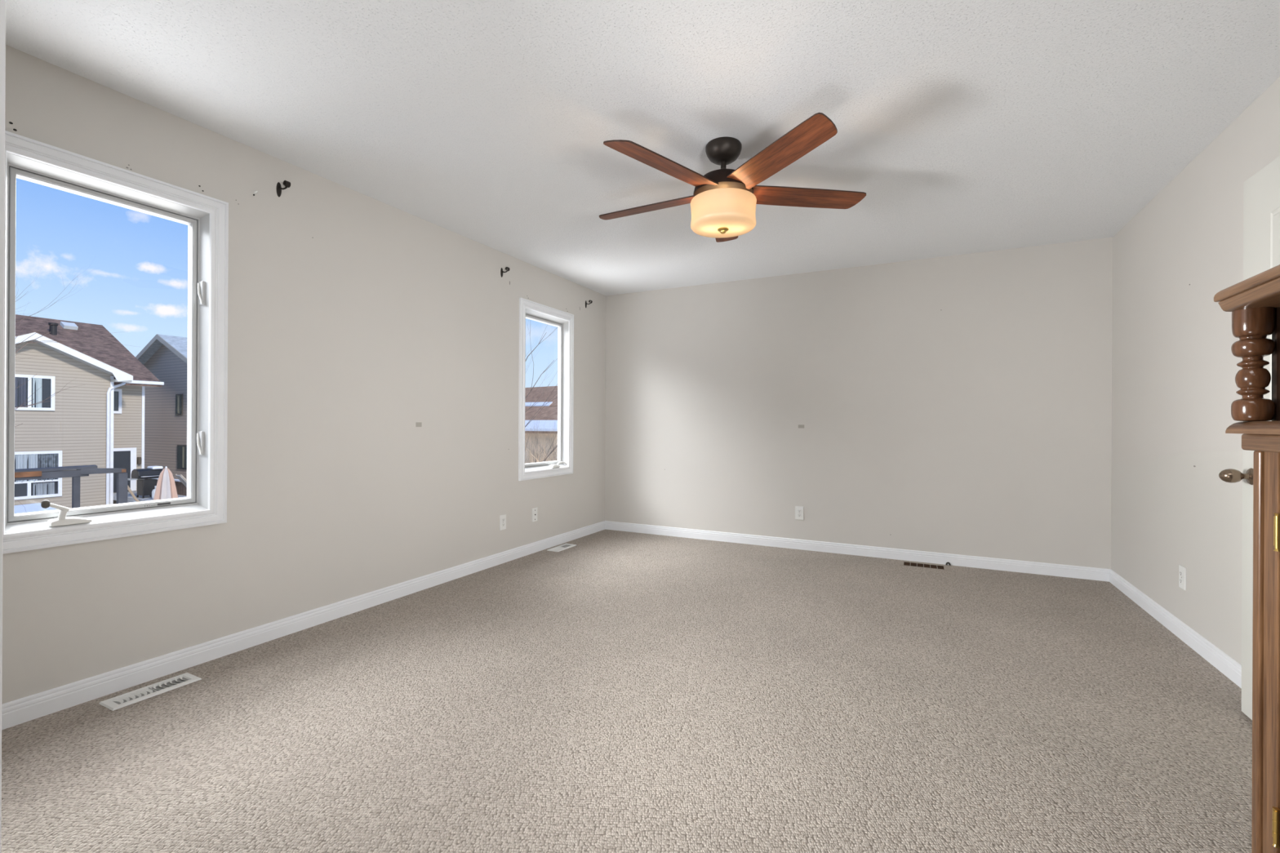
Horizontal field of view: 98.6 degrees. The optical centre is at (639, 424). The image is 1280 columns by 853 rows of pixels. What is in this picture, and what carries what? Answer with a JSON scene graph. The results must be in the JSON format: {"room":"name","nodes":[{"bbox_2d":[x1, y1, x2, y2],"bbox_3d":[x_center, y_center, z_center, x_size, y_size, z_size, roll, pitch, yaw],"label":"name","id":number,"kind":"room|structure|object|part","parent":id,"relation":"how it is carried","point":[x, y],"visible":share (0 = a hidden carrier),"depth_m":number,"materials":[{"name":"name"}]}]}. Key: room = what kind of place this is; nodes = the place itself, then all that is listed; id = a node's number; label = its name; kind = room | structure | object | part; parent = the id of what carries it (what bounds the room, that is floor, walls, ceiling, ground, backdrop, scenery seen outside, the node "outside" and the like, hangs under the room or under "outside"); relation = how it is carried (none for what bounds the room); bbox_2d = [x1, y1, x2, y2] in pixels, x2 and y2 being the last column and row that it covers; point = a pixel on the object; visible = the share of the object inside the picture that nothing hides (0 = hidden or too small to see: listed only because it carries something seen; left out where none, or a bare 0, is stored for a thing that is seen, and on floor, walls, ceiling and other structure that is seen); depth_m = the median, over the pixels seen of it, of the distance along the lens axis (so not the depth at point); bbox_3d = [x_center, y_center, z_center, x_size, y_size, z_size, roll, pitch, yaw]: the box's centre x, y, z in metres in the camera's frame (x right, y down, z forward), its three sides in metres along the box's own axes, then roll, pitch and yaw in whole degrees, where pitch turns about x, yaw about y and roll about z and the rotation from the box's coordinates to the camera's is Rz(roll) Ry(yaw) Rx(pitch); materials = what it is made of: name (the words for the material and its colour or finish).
{"room":"empty bedroom","nodes":[
{"label":"empty bedroom","id":0,"kind":"room"},
{"bbox_2d":[1,44,605,703],"bbox_3d":[-1.606,-0.130,3.401,0.106,2.440,5.637,0,0,27],"label":"wall","id":1,"kind":"structure","parent":0,"point":[373,344],"depth_m":2.99,"materials":[{"name":"paint"}]},
{"bbox_2d":[2,130,228,554],"bbox_3d":[-2.148,-0.290,2.260,0.150,1.503,0.775,0,0,27],"label":"window","id":2,"kind":"structure","parent":1,"relation":"in","point":[206,218],"depth_m":2.37,"materials":[{"name":"white plastic"}]},
{"bbox_3d":[-2.194,0.295,2.032,0.023,0.032,0.023,0,0,27],"label":"crank knob","id":3,"kind":"part","parent":2,"relation":"part of","materials":[{"name":"grey plastic"}]},
{"bbox_3d":[-2.189,0.313,2.068,0.016,0.042,0.072,0,0,10],"label":"crank arm","id":4,"kind":"part","parent":2,"relation":"part of","materials":[{"name":"white plastic"}]},
{"bbox_3d":[-2.023,0.089,2.524,0.035,0.098,0.012,0,0,27],"label":"lock lever","id":5,"kind":"part","parent":2,"relation":"part of","materials":[{"name":"white plastic"}]},
{"bbox_3d":[-2.019,-0.601,2.525,0.035,0.098,0.012,0,0,27],"label":"lock lever","id":6,"kind":"part","parent":2,"relation":"part of","materials":[{"name":"white plastic"}]},
{"bbox_2d":[275,180,290,196],"bbox_3d":[-1.811,-1.196,2.801,0.068,0.077,0.028,0,0,14],"label":"curtain bracket","id":7,"kind":"object","parent":1,"relation":"attached to","point":[286,184],"visible":1,"depth_m":2.80,"materials":[{"name":"black metal"}]},
{"bbox_3d":[-1.839,-1.196,2.806,0.006,0.076,0.026,0,0,27],"label":"plate","id":8,"kind":"part","parent":7,"relation":"part of","materials":[{"name":"black metal"}]},
{"bbox_2d":[1,520,604,729],"bbox_3d":[-1.463,1.047,3.566,0.014,0.088,4.907,0,0,27],"label":"baseboard","id":9,"kind":"structure","parent":1,"relation":"attached to","point":[29,708],"depth_m":2.62,"materials":[{"name":"white wood"}]},
{"bbox_2d":[499,514,506,530],"bbox_3d":[-1.078,0.773,4.336,0.010,0.117,0.072,0,0,27],"label":"wall outlet","id":10,"kind":"object","parent":1,"relation":"attached to","point":[502,517],"visible":1,"depth_m":4.33,"materials":[{"name":"white plastic"}]},
{"bbox_2d":[500,266,510,277],"bbox_3d":[-1.053,-1.188,4.310,0.068,0.077,0.028,0,0,14],"label":"curtain bracket","id":11,"kind":"object","parent":1,"relation":"attached to","point":[506,268],"visible":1,"depth_m":4.31,"materials":[{"name":"black metal"}]},
{"bbox_2d":[532,507,537,522],"bbox_3d":[-0.896,0.772,4.697,0.012,0.117,0.072,0,0,27],"label":"cable plate","id":12,"kind":"object","parent":1,"relation":"attached to","point":[534,509],"visible":1,"depth_m":4.69,"materials":[{"name":"white plastic"}]},
{"bbox_2d":[518,297,573,480],"bbox_3d":[-0.849,-0.284,4.874,0.128,1.499,0.783,0,0,27],"label":"window","id":13,"kind":"structure","parent":1,"relation":"in","point":[529,309],"depth_m":5.08,"materials":[{"name":"white plastic"}]},
{"bbox_3d":[-0.880,-0.284,4.889,0.038,1.294,0.594,0,0,27],"label":"sash","id":14,"kind":"part","parent":13,"relation":"part of","materials":[{"name":"white plastic"}]},
{"bbox_3d":[-0.704,0.358,5.043,0.025,0.035,0.161,0,0,32],"label":"crank arm","id":15,"kind":"part","parent":13,"relation":"part of","materials":[{"name":"white plastic"}]},
{"bbox_2d":[585,300,592,308],"bbox_3d":[-0.502,-1.178,5.408,0.068,0.077,0.028,0,0,14],"label":"curtain bracket","id":16,"kind":"object","parent":1,"relation":"attached to","point":[591,302],"visible":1,"depth_m":5.41,"materials":[{"name":"black metal"}]},
{"bbox_2d":[0,528,1252,852],"bbox_3d":[0.207,1.158,1.284,5.247,0.120,7.687,0,0,27],"label":"floor","id":17,"kind":"structure","parent":0,"point":[611,691],"depth_m":1.98,"materials":[{"name":"carpet"}]},
{"bbox_2d":[98,672,201,711],"bbox_3d":[-1.984,1.083,2.243,0.118,0.008,0.292,0,0,27],"label":"floor vent","id":18,"kind":"object","parent":17,"relation":"in","point":[117,702],"visible":1,"depth_m":2.23,"materials":[{"name":"white plastic"}]},
{"bbox_2d":[546,543,576,551],"bbox_3d":[-0.689,1.091,4.868,0.118,0.008,0.292,0,0,27],"label":"floor vent","id":19,"kind":"object","parent":17,"relation":"in","point":[565,546],"visible":1,"depth_m":4.86,"materials":[{"name":"white plastic"}]},
{"bbox_2d":[899,561,948,570],"bbox_3d":[2.217,1.107,4.305,0.336,0.004,0.132,0,0,27],"label":"floor vent","id":20,"kind":"object","parent":17,"relation":"on","point":[901,563],"visible":1,"depth_m":4.29,"materials":[{"name":"metal"}]},
{"bbox_2d":[1213,264,1279,852],"bbox_3d":[1.274,0.406,0.725,0.470,1.394,0.882,0,0,27],"label":"cabinet","id":21,"kind":"object","parent":17,"relation":"on","point":[1253,302],"visible":1,"depth_m":1.14,"materials":[{"name":"brown wood"}]},
{"bbox_3d":[1.274,-0.253,0.712,0.464,0.026,0.854,0,0,27],"label":"cornice","id":22,"kind":"part","parent":21,"relation":"part of","materials":[{"name":"brown wood"}]},
{"bbox_2d":[1225,421,1279,434],"bbox_3d":[1.282,0.007,0.713,0.448,0.026,0.865,0,0,27],"label":"shelf","id":23,"kind":"object","parent":21,"relation":"attached to","point":[1243,427],"depth_m":1.10,"materials":[{"name":"brown wood"}]},
{"bbox_3d":[1.287,-0.124,1.157,0.062,0.236,0.062,0,0,27],"label":"turned post","id":24,"kind":"part","parent":21,"relation":"part of","materials":[{"name":"brown wood"}]},
{"bbox_3d":[1.481,-0.123,1.054,0.379,0.236,0.018,0,0,27],"label":"panel","id":25,"kind":"part","parent":21,"relation":"part of","materials":[{"name":"brown wood"}]},
{"bbox_2d":[5,0,1279,295],"bbox_3d":[0.219,-1.402,1.285,5.247,0.120,7.687,0,0,27],"label":"ceiling","id":26,"kind":"structure","parent":0,"point":[964,126],"depth_m":2.27,"materials":[{"name":"white paint"}]},
{"bbox_2d":[599,112,866,242],"bbox_3d":[0.368,-1.129,2.686,1.316,0.424,1.349,0,0,27],"label":"ceiling fan","id":27,"kind":"object","parent":26,"relation":"hanging from","point":[723,201],"visible":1,"depth_m":2.52,"materials":[{"name":"brown wood"}]},
{"bbox_3d":[0.040,-1.115,2.847,0.587,0.007,0.141,0,12,29],"label":"blade","id":28,"kind":"part","parent":27,"relation":"part of","materials":[{"name":"brown wood"}]},
{"bbox_3d":[0.102,-1.115,2.367,0.587,0.007,0.141,0,12,-43],"label":"blade","id":29,"kind":"part","parent":27,"relation":"part of","materials":[{"name":"brown wood"}]},
{"bbox_3d":[0.400,-1.005,2.650,0.315,0.135,0.315,0,0,27],"label":"lamp shade","id":30,"kind":"part","parent":27,"relation":"part of","materials":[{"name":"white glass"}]},
{"bbox_3d":[0.476,-1.113,3.055,0.141,0.007,0.587,-12,-2,10],"label":"blade","id":31,"kind":"part","parent":27,"relation":"part of","materials":[{"name":"brown wood"}]},
{"bbox_3d":[0.578,-1.113,2.279,0.141,0.007,0.587,14,-6,-25],"label":"blade","id":32,"kind":"part","parent":27,"relation":"part of","materials":[{"name":"brown wood"}]},
{"bbox_3d":[0.809,-1.112,2.704,0.587,0.007,0.141,0,-13,-7],"label":"blade","id":33,"kind":"part","parent":27,"relation":"part of","materials":[{"name":"brown wood"}]},
{"bbox_2d":[604,237,1112,568],"bbox_3d":[1.577,-0.114,4.872,4.267,2.440,0.151,0,0,27],"label":"wall","id":34,"kind":"structure","parent":0,"point":[960,404],"depth_m":4.58,"materials":[{"name":"paint"}]},
{"bbox_2d":[795,506,803,519],"bbox_3d":[1.408,0.785,4.865,0.072,0.117,0.010,0,0,27],"label":"wall outlet","id":35,"kind":"object","parent":34,"relation":"attached to","point":[798,509],"visible":1,"depth_m":4.86,"materials":[{"name":"white plastic"}]},
{"bbox_2d":[604,520,1110,582],"bbox_3d":[1.481,1.062,4.826,4.147,0.088,0.014,0,0,27],"label":"baseboard","id":36,"kind":"structure","parent":34,"relation":"attached to","point":[992,563],"depth_m":4.56,"materials":[{"name":"white wood"}]},
{"bbox_2d":[1111,76,1279,665],"bbox_3d":[2.296,-0.112,1.683,0.121,2.440,4.907,0,0,27],"label":"wall","id":37,"kind":"structure","parent":0,"point":[1175,368],"depth_m":2.83,"materials":[{"name":"paint"}]},
{"bbox_2d":[1109,568,1241,688],"bbox_3d":[2.713,1.067,2.673,0.014,0.088,2.757,0,0,27],"label":"baseboard","id":38,"kind":"structure","parent":37,"relation":"attached to","point":[1228,666],"depth_m":2.81,"materials":[{"name":"white wood"}]},
{"bbox_2d":[1178,564,1186,590],"bbox_3d":[2.805,0.793,2.850,0.010,0.117,0.072,0,0,27],"label":"wall outlet","id":39,"kind":"object","parent":37,"relation":"attached to","point":[1182,570],"visible":1,"depth_m":2.84,"materials":[{"name":"white plastic"}]},
{"bbox_2d":[1218,155,1279,719],"bbox_3d":[2.107,0.084,1.773,0.139,2.014,0.750,0,0,27],"label":"door","id":40,"kind":"structure","parent":37,"relation":"in","point":[1261,191],"depth_m":2.04,"materials":[{"name":"paint"}]},
{"bbox_3d":[2.220,0.193,2.052,0.091,0.062,0.062,0,0,27],"label":"knob","id":41,"kind":"part","parent":40,"relation":"part of","materials":[{"name":"gold metal"}]},
{"bbox_3d":[2.114,-0.330,1.740,0.006,0.835,0.435,0,0,27],"label":"raised panel","id":42,"kind":"part","parent":40,"relation":"part of","materials":[{"name":"paint"}]},
{"bbox_3d":[-0.684,-0.127,0.366,4.267,2.440,0.120,0,0,27],"label":"wall","id":43,"kind":"structure","parent":0,"visible":0},
{"bbox_2d":[0,0,5,852],"bbox_3d":[0.103,0.067,-0.030,0.908,2.060,0.129,0,0,27],"label":"trim","id":44,"kind":"structure","parent":43,"relation":"attached to","point":[2,2],"depth_m":0.22,"materials":[{"name":"white wood"}]},
{"label":"outside","id":45,"kind":"structure","parent":0,"visible":0},
{"bbox_3d":[-30.453,3.965,43.246,86.800,0.200,130.000,0,0,27],"label":"ground","id":46,"kind":"structure","parent":45,"visible":0},
{"bbox_2d":[14,502,57,514],"bbox_3d":[-12.609,2.828,10.796,2.000,2.220,2.000,0,0,27],"label":"snow","id":47,"kind":"object","parent":46,"relation":"on","point":[29,508],"visible":0.12,"depth_m":11.22,"materials":[{"name":"white snow"}]},
{"bbox_2d":[14,464,128,508],"bbox_3d":[-14.237,2.481,12.722,0.480,2.900,3.580,0,0,27],"label":"pergola","id":48,"kind":"object","parent":46,"relation":"on","point":[81,470],"visible":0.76,"depth_m":13.60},
{"bbox_3d":[-13.976,2.613,13.643,0.100,2.640,0.120,0,0,27],"label":"post","id":49,"kind":"part","parent":48,"relation":"part of","materials":[{"name":"grey wood"}]},
{"bbox_3d":[-13.332,2.596,14.169,0.120,2.680,0.180,0,0,27],"label":"post","id":50,"kind":"part","parent":48,"relation":"part of","materials":[{"name":"grey wood"}]},
{"bbox_2d":[14,267,137,511],"bbox_3d":[-8.172,0.907,5.558,2.941,6.106,4.044,0,0,27],"label":"tree","id":51,"kind":"object","parent":46,"relation":"on","point":[97,268],"visible":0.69,"depth_m":6.46,"materials":[{"name":"brown plant"}]},
{"bbox_2d":[14,315,164,508],"bbox_3d":[-24.711,-0.151,18.502,11.230,8.065,10.300,0,0,27],"label":"house","id":52,"kind":"structure","parent":46,"relation":"on","point":[100,422],"depth_m":18.65,"materials":[{"name":"beige plastic"}]},
{"bbox_2d":[14,377,26,407],"bbox_3d":[-19.525,-1.003,17.199,0.050,0.940,0.500,0,0,27],"label":"curtain","id":53,"kind":"object","parent":52,"relation":"hanging from","point":[20,392],"depth_m":17.29,"materials":[{"name":"grey fabric"}]},
{"bbox_2d":[14,453,37,482],"bbox_3d":[-19.492,1.392,17.288,0.050,0.870,0.820,0,0,27],"label":"curtain","id":54,"kind":"object","parent":52,"relation":"hanging from","point":[21,460],"depth_m":17.42,"materials":[{"name":"white fabric"}]},
{"bbox_3d":[-19.428,-1.002,17.447,0.012,0.960,1.090,0,0,27],"label":"pane","id":55,"kind":"part","parent":52,"relation":"part of","materials":[{"name":"clear glass"}]},
{"bbox_3d":[-19.416,1.837,17.460,0.045,0.059,1.400,0,0,27],"label":"rail","id":56,"kind":"part","parent":52,"relation":"part of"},
{"bbox_3d":[-19.430,1.618,17.468,0.012,1.340,1.400,0,0,27],"label":"pane","id":57,"kind":"part","parent":52,"relation":"part of","materials":[{"name":"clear glass"}]},
{"bbox_2d":[32,377,41,407],"bbox_3d":[-19.305,-1.002,17.639,0.044,0.940,0.201,0,0,32],"label":"curtain","id":58,"kind":"object","parent":52,"relation":"hanging from","point":[37,382],"depth_m":17.63,"materials":[{"name":"white fabric"}]},
{"bbox_2d":[33,482,54,495],"bbox_3d":[-19.249,2.089,17.779,0.050,0.380,0.480,0,0,27],"label":"curtain","id":59,"kind":"object","parent":52,"relation":"hanging from","point":[39,488],"depth_m":17.78,"materials":[{"name":"grey fabric"}]},
{"bbox_2d":[38,453,57,480],"bbox_3d":[-19.201,1.394,17.868,0.050,0.870,0.440,0,0,27],"label":"curtain","id":60,"kind":"object","parent":52,"relation":"hanging from","point":[45,460],"depth_m":17.87,"materials":[{"name":"grey fabric"}]},
{"bbox_2d":[59,321,78,329],"bbox_3d":[-22.597,-3.888,21.793,0.424,0.316,0.400,0,0,27],"label":"roof vent","id":61,"kind":"object","parent":52,"relation":"attached to","point":[63,325],"depth_m":21.70,"materials":[{"name":"white metal"}]},
{"bbox_3d":[-18.525,1.111,19.301,0.060,5.604,0.085,0,0,27],"label":"corner trim","id":62,"kind":"part","parent":52,"relation":"part of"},
{"bbox_3d":[-19.307,-0.841,19.909,0.020,0.740,0.700,0,0,27],"label":"pane","id":63,"kind":"part","parent":52,"relation":"part of","materials":[{"name":"clear glass"}]},
{"bbox_3d":[-19.190,1.740,20.156,0.030,1.500,0.820,0,0,27],"label":"house door","id":64,"kind":"part","parent":52,"relation":"part of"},
{"bbox_3d":[-19.138,1.685,20.225,0.060,1.610,0.990,0,0,27],"label":"door trim","id":65,"kind":"part","parent":52,"relation":"part of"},
{"bbox_3d":[-18.851,1.242,20.871,0.070,5.340,0.080,0,0,27],"label":"corner trim","id":66,"kind":"part","parent":52,"relation":"part of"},
{"bbox_2d":[127,484,140,502],"bbox_3d":[-16.355,2.193,17.778,0.124,1.156,0.628,0,0,37],"label":"plank","id":67,"kind":"object","parent":46,"relation":"on","point":[135,499],"visible":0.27,"depth_m":17.76,"materials":[{"name":"beige wood"}]},
{"bbox_2d":[113,478,186,502],"bbox_3d":[-16.908,2.956,19.297,4.770,1.930,1.360,0,0,27],"label":"deck","id":68,"kind":"object","parent":46,"relation":"on","point":[181,490],"visible":0.14,"depth_m":19.51,"materials":[{"name":"grey wood"}]},
{"bbox_2d":[127,466,163,497],"bbox_3d":[-16.951,1.991,18.997,0.634,1.060,1.180,0,0,27],"label":"barbecue","id":69,"kind":"object","parent":68,"relation":"on","point":[145,486],"visible":0.82,"depth_m":18.83,"materials":[{"name":"black metal"}]},
{"bbox_3d":[-16.987,1.696,19.005,0.560,0.330,0.720,0,0,27],"label":"lid","id":70,"kind":"part","parent":69,"relation":"part of","materials":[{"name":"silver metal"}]},
{"bbox_3d":[-16.874,1.511,19.162,0.420,0.100,0.300,0,0,27],"label":"snow lid","id":71,"kind":"part","parent":69,"relation":"part of","materials":[{"name":"white snow"}]},
{"bbox_2d":[151,485,156,499],"bbox_3d":[-16.293,2.304,18.610,0.320,0.440,0.320,0,0,27],"label":"propane tank","id":72,"kind":"object","parent":68,"relation":"on","point":[154,489],"visible":0.27,"depth_m":18.46,"materials":[{"name":"white metal"}]},
{"bbox_3d":[-16.293,2.339,18.610,0.320,0.370,0.320,0,0,27],"label":"tank","id":73,"kind":"part","parent":72,"relation":"part of","materials":[{"name":"white metal"}]},
{"bbox_2d":[153,466,177,500],"bbox_3d":[-14.777,1.921,17.168,0.622,1.220,0.622,0,0,-41],"label":"closed parasol","id":74,"kind":"object","parent":68,"relation":"on","point":[166,488],"visible":0.74,"depth_m":17.03,"materials":[{"name":"beige fabric"}]},
{"bbox_2d":[135,333,187,479],"bbox_3d":[-18.914,-0.021,28.302,8.400,7.873,9.620,0,0,27],"label":"house","id":75,"kind":"structure","parent":46,"relation":"on","point":[166,357],"depth_m":24.43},
{"bbox_3d":[-20.077,-0.852,23.971,0.440,0.820,0.020,0,0,27],"label":"pane","id":76,"kind":"part","parent":75,"relation":"part of","materials":[{"name":"clear glass"}]},
{"bbox_3d":[-19.708,1.429,23.779,0.990,0.960,0.020,0,0,27],"label":"pane","id":77,"kind":"part","parent":75,"relation":"part of","materials":[{"name":"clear glass"}]},
{"bbox_2d":[182,446,183,467],"bbox_3d":[-19.722,1.429,23.775,0.120,0.900,0.010,0,0,27],"label":"blind","id":78,"kind":"object","parent":75,"relation":"hanging from","point":[182,446],"depth_m":23.78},
{"bbox_2d":[175,474,186,488],"bbox_3d":[-14.398,2.056,17.591,0.336,0.969,0.636,0,0,27],"label":"folded chair","id":79,"kind":"object","parent":46,"relation":"on","point":[180,477],"visible":0.39,"depth_m":17.38,"materials":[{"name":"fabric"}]},
{"bbox_2d":[524,406,557,463],"bbox_3d":[-3.823,1.619,23.162,13.600,4.740,6.020,0,0,27],"label":"house","id":80,"kind":"structure","parent":46,"relation":"on","point":[548,413],"depth_m":20.34,"materials":[{"name":"beige"}]},
{"bbox_2d":[524,386,557,406],"bbox_3d":[-5.899,0.686,39.525,24.000,6.600,12.640,0,0,27],"label":"house","id":81,"kind":"structure","parent":46,"relation":"on","point":[538,391],"depth_m":34.93,"materials":[{"name":"beige"}]},
{"bbox_2d":[524,320,557,462],"bbox_3d":[-2.679,0.069,10.868,5.682,7.843,4.123,0,0,27],"label":"maple tree","id":82,"kind":"object","parent":46,"relation":"on","point":[556,446],"visible":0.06,"depth_m":11.03,"materials":[{"name":"brown plant"}]},
{"bbox_2d":[524,388,557,463],"bbox_3d":[-3.058,1.307,16.174,4.897,5.367,4.913,0,0,35],"label":"bare shrub","id":83,"kind":"object","parent":46,"relation":"on","point":[533,453],"visible":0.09,"depth_m":16.34,"materials":[{"name":"brown plant"}]},
{"bbox_2d":[524,415,557,462],"bbox_3d":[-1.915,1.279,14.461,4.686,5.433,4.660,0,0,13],"label":"bare shrub","id":84,"kind":"object","parent":46,"relation":"on","point":[525,417],"visible":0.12,"depth_m":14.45,"materials":[{"name":"brown plant"}]}
]}

